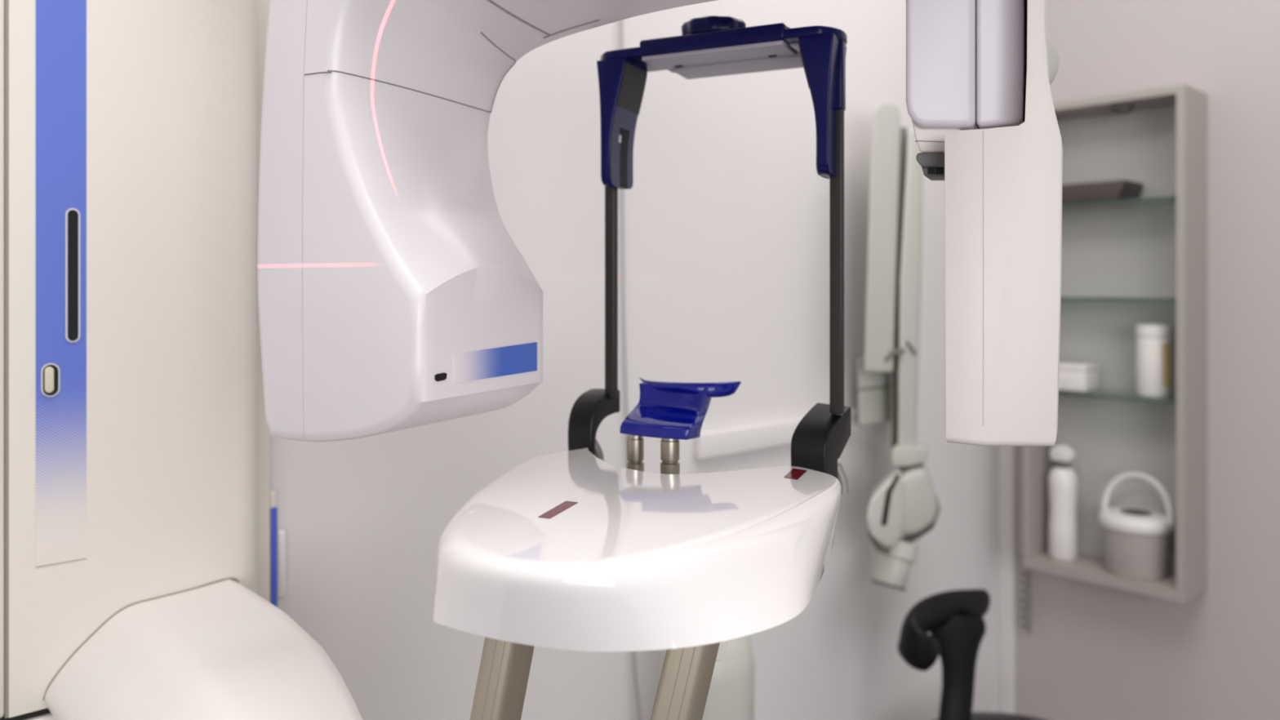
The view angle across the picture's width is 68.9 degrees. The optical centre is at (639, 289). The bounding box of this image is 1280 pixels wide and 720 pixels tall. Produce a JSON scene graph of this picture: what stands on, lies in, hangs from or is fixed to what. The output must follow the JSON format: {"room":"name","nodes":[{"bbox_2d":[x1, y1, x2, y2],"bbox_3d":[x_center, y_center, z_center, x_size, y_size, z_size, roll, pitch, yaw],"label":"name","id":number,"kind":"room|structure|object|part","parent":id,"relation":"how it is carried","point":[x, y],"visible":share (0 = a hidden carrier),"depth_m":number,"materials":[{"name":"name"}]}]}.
{"room":"radiology room","nodes":[
{"label":"radiology room","id":0,"kind":"room"},
{"bbox_2d":[270,0,999,719],"bbox_3d":[-0.387,0.075,1.027,3.300,2.450,0.100,0,0,-43],"label":"wall","id":1,"kind":"structure","parent":0,"point":[726,206],"depth_m":1.37,"materials":[{"name":"paint"}]},
{"bbox_2d":[620,19,640,719],"bbox_3d":[-0.006,0.195,1.302,0.058,1.298,0.004,0,0,-43],"label":"cable","id":2,"kind":"object","parent":1,"relation":"attached to","point":[621,21],"visible":0.52,"depth_m":1.28,"materials":[{"name":"white plastic"}]},
{"bbox_2d":[694,408,891,460],"bbox_3d":[0.281,0.232,1.563,0.535,0.040,0.016,0,0,-43],"label":"trim","id":3,"kind":"structure","parent":1,"relation":"attached to","point":[710,444],"depth_m":1.45,"materials":[{"name":"paint"}]},
{"bbox_2d":[857,101,940,591],"bbox_3d":[0.425,0.095,1.596,0.135,0.825,0.355,0,0,42],"label":"x-ray arm","id":4,"kind":"object","parent":1,"relation":"attached to","point":[906,503],"depth_m":1.56,"materials":[{"name":"grey paint"}]},
{"bbox_3d":[0.407,-0.090,1.566,0.142,0.456,0.027,0,0,-43],"label":"arm","id":5,"kind":"part","parent":4,"relation":"part of","materials":[{"name":"grey paint"}]},
{"bbox_3d":[0.473,0.004,1.631,0.110,0.577,0.023,0,0,-43],"label":"arm","id":6,"kind":"part","parent":4,"relation":"part of","materials":[{"name":"grey paint"}]},
{"bbox_2d":[1015,0,1279,719],"bbox_3d":[1.637,0.075,1.191,0.100,2.450,2.400,0,0,-43],"label":"wall","id":7,"kind":"structure","parent":0,"point":[1091,651],"depth_m":1.73,"materials":[{"name":"grey paint"}]},
{"bbox_2d":[999,445,1015,714],"bbox_3d":[0.796,0.075,2.024,0.008,2.450,0.035,0,0,-43],"label":"trim","id":8,"kind":"structure","parent":7,"relation":"attached to","point":[1006,453],"depth_m":2.02,"materials":[{"name":"paint"}]},
{"bbox_2d":[1022,84,1207,603],"bbox_3d":[0.915,0.096,1.809,0.124,0.923,0.294,0,0,-43],"label":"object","id":9,"kind":"object","parent":7,"relation":"attached to","point":[1126,264],"visible":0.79,"depth_m":1.82,"materials":[{"name":"laminate"}]},
{"bbox_2d":[1018,555,1031,633],"bbox_3d":[0.816,0.640,1.977,0.025,0.170,0.024,0,0,0],"label":"coiled cord","id":10,"kind":"object","parent":9,"relation":"hanging from","point":[1024,574],"visible":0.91,"depth_m":1.97,"materials":[{"name":"grey plastic"}]},
{"bbox_2d":[1048,444,1077,560],"bbox_3d":[0.848,0.423,1.873,0.054,0.226,0.054,0,0,0],"label":"bottle","id":11,"kind":"object","parent":9,"relation":"on","point":[1062,479],"visible":1,"depth_m":1.85,"materials":[{"name":"white plastic"}]},
{"bbox_2d":[1058,361,1099,391],"bbox_3d":[0.863,0.172,1.862,0.072,0.052,0.078,0,0,-43],"label":"carton","id":12,"kind":"object","parent":9,"relation":"on","point":[1073,375],"visible":0.74,"depth_m":1.83,"materials":[{"name":"white cardboard"}]},
{"bbox_3d":[0.863,0.152,1.862,0.072,0.012,0.078,0,0,-43],"label":"lid","id":13,"kind":"part","parent":12,"relation":"part of","materials":[{"name":"white plastic"}]},
{"bbox_2d":[1062,179,1143,203],"bbox_3d":[0.889,-0.188,1.833,0.100,0.036,0.154,0,0,-43],"label":"tray","id":14,"kind":"object","parent":9,"relation":"on","point":[1122,188],"visible":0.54,"depth_m":1.78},
{"bbox_3d":[0.958,0.092,1.849,0.005,0.889,0.266,0,0,-43],"label":"panel","id":15,"kind":"part","parent":9,"relation":"part of","materials":[{"name":"clear glass"}]},
{"bbox_2d":[1058,388,1176,404],"bbox_3d":[0.915,0.201,1.810,0.109,0.006,0.265,0,0,-43],"label":"glass shelf","id":16,"kind":"object","parent":9,"relation":"attached to","point":[1117,394],"depth_m":1.79,"materials":[{"name":"green"}]},
{"bbox_2d":[1061,297,1176,301],"bbox_3d":[0.915,0.017,1.810,0.109,0.006,0.265,0,0,-43],"label":"glass shelf","id":17,"kind":"object","parent":9,"relation":"attached to","point":[1063,299],"depth_m":1.77,"materials":[{"name":"green"}]},
{"bbox_2d":[1062,195,1176,210],"bbox_3d":[0.915,-0.167,1.810,0.109,0.006,0.265,0,0,-43],"label":"glass shelf","id":18,"kind":"object","parent":9,"relation":"attached to","point":[1144,202],"depth_m":1.80,"materials":[{"name":"green"}]},
{"bbox_2d":[1111,104,1133,114],"bbox_3d":[0.924,-0.345,1.788,0.036,0.014,0.036,0,0,0],"label":"spotlight","id":19,"kind":"object","parent":9,"relation":"on","point":[1116,108],"depth_m":1.77,"materials":[{"name":"grey plastic"}]},
{"bbox_2d":[1098,471,1174,580],"bbox_3d":[0.944,0.442,1.776,0.127,0.188,0.127,0,0,0],"label":"bucket","id":20,"kind":"object","parent":9,"relation":"on","point":[1136,540],"visible":1,"depth_m":1.73,"materials":[{"name":"white plastic"}]},
{"bbox_3d":[0.944,0.437,1.776,0.127,0.028,0.127,0,0,0],"label":"ring lid","id":21,"kind":"part","parent":20,"relation":"part of","materials":[{"name":"white plastic"}]},
{"bbox_3d":[0.948,0.392,1.778,0.016,0.089,0.134,0,0,-36],"label":"handle","id":22,"kind":"part","parent":20,"relation":"part of","materials":[{"name":"white plastic"}]},
{"bbox_2d":[1135,324,1171,396],"bbox_3d":[0.965,0.131,1.755,0.060,0.133,0.060,0,0,0],"label":"canister","id":23,"kind":"object","parent":9,"relation":"on","point":[1153,341],"visible":1,"depth_m":1.73,"materials":[{"name":"white plastic"}]},
{"bbox_3d":[0.965,0.075,1.755,0.060,0.021,0.060,0,0,0],"label":"lid","id":24,"kind":"part","parent":23,"relation":"part of","materials":[{"name":"white plastic"}]},
{"bbox_3d":[0.000,1.325,0.100,5.200,0.050,5.000,0,0,0],"label":"floor","id":25,"kind":"structure","parent":0,"visible":0},
{"bbox_2d":[0,0,1062,719],"bbox_3d":[-0.121,0.135,0.673,0.948,2.329,0.400,0,0,22],"label":"machine","id":26,"kind":"object","parent":25,"relation":"on","point":[227,226],"visible":1,"depth_m":0.67,"materials":[{"name":"paint"}]},
{"bbox_3d":[-0.410,0.135,0.914,0.087,2.330,0.027,0,0,-43],"label":"rail","id":27,"kind":"part","parent":26,"relation":"part of","materials":[{"name":"paint"}]},
{"bbox_3d":[-0.104,0.348,0.574,0.101,0.388,0.027,0,0,0],"label":"grip post","id":28,"kind":"part","parent":26,"relation":"part of","materials":[{"name":"metal"}]},
{"bbox_2d":[595,439,604,460],"bbox_3d":[-0.037,0.138,0.785,0.014,0.028,0.008,0,0,0],"label":"handle","id":29,"kind":"object","parent":26,"relation":"attached to","point":[598,451],"depth_m":0.78,"materials":[{"name":"white plastic"}]},
{"bbox_3d":[-0.024,-0.049,0.792,0.009,0.282,0.008,0,0,25],"label":"upright rod","id":30,"kind":"part","parent":26,"relation":"part of","materials":[{"name":"black metal"}]},
{"bbox_3d":[-0.015,-0.138,0.783,0.027,0.103,0.044,0,0,25],"label":"temple blade","id":31,"kind":"part","parent":26,"relation":"part of","materials":[{"name":"blue plastic"}]},
{"bbox_3d":[-0.004,0.127,0.722,0.014,0.031,0.014,0,0,0],"label":"chin post","id":32,"kind":"part","parent":26,"relation":"part of","materials":[{"name":"metal"}]},
{"bbox_3d":[0.023,0.126,0.706,0.015,0.030,0.015,0,0,0],"label":"chin post","id":33,"kind":"part","parent":26,"relation":"part of","materials":[{"name":"metal"}]},
{"bbox_3d":[0.004,0.339,0.564,0.121,0.385,0.027,0,0,0],"label":"grip post","id":34,"kind":"part","parent":26,"relation":"part of","materials":[{"name":"metal"}]},
{"bbox_3d":[0.060,-0.209,0.757,0.053,0.015,0.053,0,0,0],"label":"knob","id":35,"kind":"part","parent":26,"relation":"part of","materials":[{"name":"blue plastic"}]},
{"bbox_3d":[0.062,-0.187,0.744,0.117,0.004,0.036,0,0,25],"label":"under plate","id":36,"kind":"part","parent":26,"relation":"part of","materials":[{"name":"white plastic"}]},
{"bbox_3d":[0.085,-0.185,0.773,0.112,0.005,0.034,0,0,25],"label":"under plate","id":37,"kind":"part","parent":26,"relation":"part of","materials":[{"name":"white plastic"}]},
{"bbox_3d":[0.134,-0.188,0.729,0.022,0.003,0.044,0,0,25],"label":"under plate","id":38,"kind":"part","parent":26,"relation":"part of","materials":[{"name":"white plastic"}]},
{"bbox_3d":[0.139,-0.138,0.711,0.027,0.103,0.044,0,0,25],"label":"temple blade","id":39,"kind":"part","parent":26,"relation":"part of","materials":[{"name":"blue plastic"}]},
{"bbox_3d":[0.150,-0.048,0.710,0.010,0.284,0.008,0,0,25],"label":"upright rod","id":40,"kind":"part","parent":26,"relation":"part of","materials":[{"name":"black metal"}]},
{"bbox_2d":[837,462,848,494],"bbox_3d":[0.152,0.144,0.712,0.013,0.023,0.008,0,0,0],"label":"handle","id":41,"kind":"object","parent":26,"relation":"attached to","point":[842,477],"depth_m":0.71,"materials":[{"name":"white plastic"}]},
{"bbox_2d":[927,167,934,173],"bbox_3d":[0.197,-0.081,0.632,0.004,0.005,0.002,0,0,0],"label":"vent","id":42,"kind":"object","parent":26,"relation":"attached to","point":[930,170],"depth_m":0.63,"materials":[{"name":"black plastic"}]},
{"bbox_2d":[935,167,943,173],"bbox_3d":[0.203,-0.081,0.632,0.005,0.005,0.002,0,0,0],"label":"vent","id":43,"kind":"object","parent":26,"relation":"attached to","point":[938,170],"depth_m":0.63,"materials":[{"name":"black plastic"}]},
{"bbox_2d":[658,635,755,719],"bbox_3d":[0.087,0.869,1.220,0.200,0.862,0.200,0,0,0],"label":"pedestal","id":44,"kind":"object","parent":25,"relation":"on","point":[731,695],"visible":0.29,"depth_m":1.17,"materials":[{"name":"grey paint"}]},
{"bbox_2d":[897,589,1044,719],"bbox_3d":[0.617,0.882,1.523,0.522,0.836,0.499,0,0,0],"label":"stool","id":45,"kind":"object","parent":25,"relation":"on","point":[955,623],"visible":1,"depth_m":1.44,"materials":[{"name":"black plastic"}]},
{"bbox_3d":[0.494,0.607,1.445,0.088,0.221,0.034,0,0,0],"label":"stem","id":46,"kind":"part","parent":45,"relation":"part of","materials":[{"name":"black plastic"}]},
{"bbox_3d":[0.616,0.776,1.500,0.370,0.070,0.370,0,0,0],"label":"seat","id":47,"kind":"part","parent":45,"relation":"part of","materials":[{"name":"black plastic"}]}
]}

